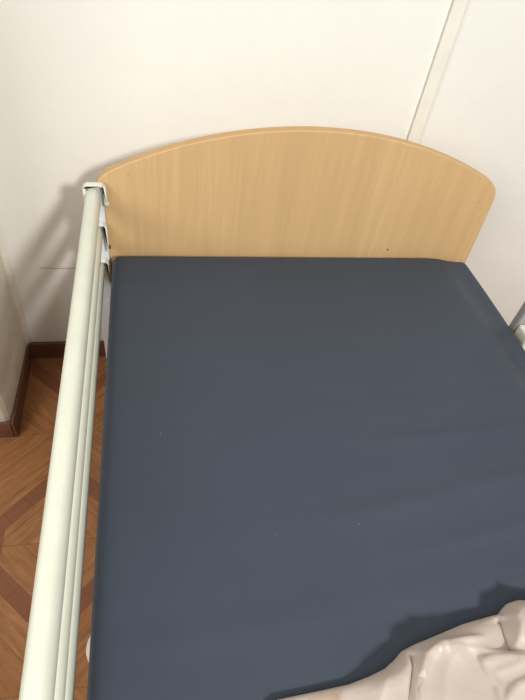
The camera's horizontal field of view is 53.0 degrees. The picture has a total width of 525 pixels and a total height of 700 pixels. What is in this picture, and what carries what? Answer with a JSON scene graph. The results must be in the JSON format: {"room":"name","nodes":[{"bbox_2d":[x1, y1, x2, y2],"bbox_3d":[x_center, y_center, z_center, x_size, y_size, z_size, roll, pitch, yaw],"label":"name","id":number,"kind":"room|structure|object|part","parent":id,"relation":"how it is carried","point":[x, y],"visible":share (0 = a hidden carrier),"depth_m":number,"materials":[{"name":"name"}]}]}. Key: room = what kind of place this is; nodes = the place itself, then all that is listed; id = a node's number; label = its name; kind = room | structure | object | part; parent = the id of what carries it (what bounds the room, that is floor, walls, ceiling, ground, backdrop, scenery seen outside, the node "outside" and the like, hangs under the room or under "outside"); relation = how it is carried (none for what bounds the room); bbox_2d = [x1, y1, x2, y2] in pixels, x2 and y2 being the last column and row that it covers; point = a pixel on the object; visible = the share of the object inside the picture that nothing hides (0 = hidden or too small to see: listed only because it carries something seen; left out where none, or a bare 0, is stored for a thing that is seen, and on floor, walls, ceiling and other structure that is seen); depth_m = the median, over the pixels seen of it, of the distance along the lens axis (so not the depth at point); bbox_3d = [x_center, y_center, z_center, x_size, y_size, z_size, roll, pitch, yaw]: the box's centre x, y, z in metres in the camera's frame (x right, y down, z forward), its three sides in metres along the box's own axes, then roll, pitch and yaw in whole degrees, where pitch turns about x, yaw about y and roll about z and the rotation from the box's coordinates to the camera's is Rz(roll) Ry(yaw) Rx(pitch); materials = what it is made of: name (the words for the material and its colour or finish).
{"room":"hospital room","nodes":[
{"label":"hospital room","id":0,"kind":"room"},
{"bbox_2d":[0,228,31,422],"bbox_3d":[-1.196,-0.787,0.453,1.364,2.750,0.297,-2,47,-11],"label":"wall","id":1,"kind":"structure","parent":0,"point":[15,336],"depth_m":1.44,"materials":[{"name":"paint"}]},
{"bbox_2d":[0,341,105,437],"bbox_3d":[0.370,0.080,1.765,4.900,0.068,0.306,-2,47,-11],"label":"baseboard","id":2,"kind":"structure","parent":1,"relation":"attached to","point":[7,429],"depth_m":1.58,"materials":[{"name":"brown wood"}]},
{"bbox_2d":[0,357,106,699],"bbox_3d":[0.617,1.588,0.477,5.000,0.060,4.500,-2,47,-11],"label":"floor","id":3,"kind":"structure","parent":0,"point":[25,459],"depth_m":1.33,"materials":[{"name":"wood"}]},
{"bbox_2d":[0,356,105,438],"bbox_3d":[0.366,0.107,1.785,4.900,0.002,0.298,-2,47,-11],"label":"grout","id":4,"kind":"structure","parent":3,"relation":"on","point":[99,356],"depth_m":1.58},
{"bbox_2d":[19,126,524,699],"bbox_3d":[0.263,0.569,0.742,1.085,0.853,2.052,-2,47,-11],"label":"hospital bed","id":5,"kind":"object","parent":3,"relation":"on","point":[285,191],"visible":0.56,"depth_m":1.15,"materials":[{"name":"brown wood"}]},
{"bbox_3d":[-0.389,-0.162,1.295,0.038,0.546,0.003,-2,47,-11],"label":"rail","id":6,"kind":"part","parent":5,"relation":"part of","materials":[{"name":"white metal"}]},
{"bbox_3d":[0.099,-0.276,1.301,0.957,0.553,0.022,-2,47,-11],"label":"headboard","id":7,"kind":"part","parent":5,"relation":"part of","materials":[{"name":"brown wood"}]},
{"bbox_2d":[87,256,524,699],"bbox_3d":[0.254,0.525,0.696,0.936,0.139,1.958,-2,47,-11],"label":"mattress","id":8,"kind":"object","parent":5,"relation":"on","point":[312,470],"visible":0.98,"depth_m":0.88,"materials":[{"name":"blue fabric"}]},
{"bbox_2d":[278,600,524,699],"bbox_3d":[0.346,0.617,0.595,0.941,0.235,0.554,-9,49,-18],"label":"blanket","id":9,"kind":"object","parent":8,"relation":"on","point":[484,658],"visible":1,"depth_m":0.67,"materials":[{"name":"beige fabric"}]},
{"bbox_3d":[0.618,-0.001,1.357,0.032,0.490,0.025,-2,47,-11],"label":"rail","id":10,"kind":"part","parent":5,"relation":"part of","materials":[{"name":"grey metal"}]},
{"bbox_2d":[0,0,524,341],"bbox_3d":[0.457,-0.980,0.921,5.000,2.750,0.100,-2,47,-11],"label":"wall","id":11,"kind":"structure","parent":0,"point":[88,87],"depth_m":1.18,"materials":[{"name":"paint"}]},
{"bbox_2d":[407,0,468,142],"bbox_3d":[0.458,-0.963,0.857,0.032,2.680,0.010,-2,47,-11],"label":"trim strip","id":12,"kind":"object","parent":11,"relation":"attached to","point":[458,7],"visible":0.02,"depth_m":1.19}
]}

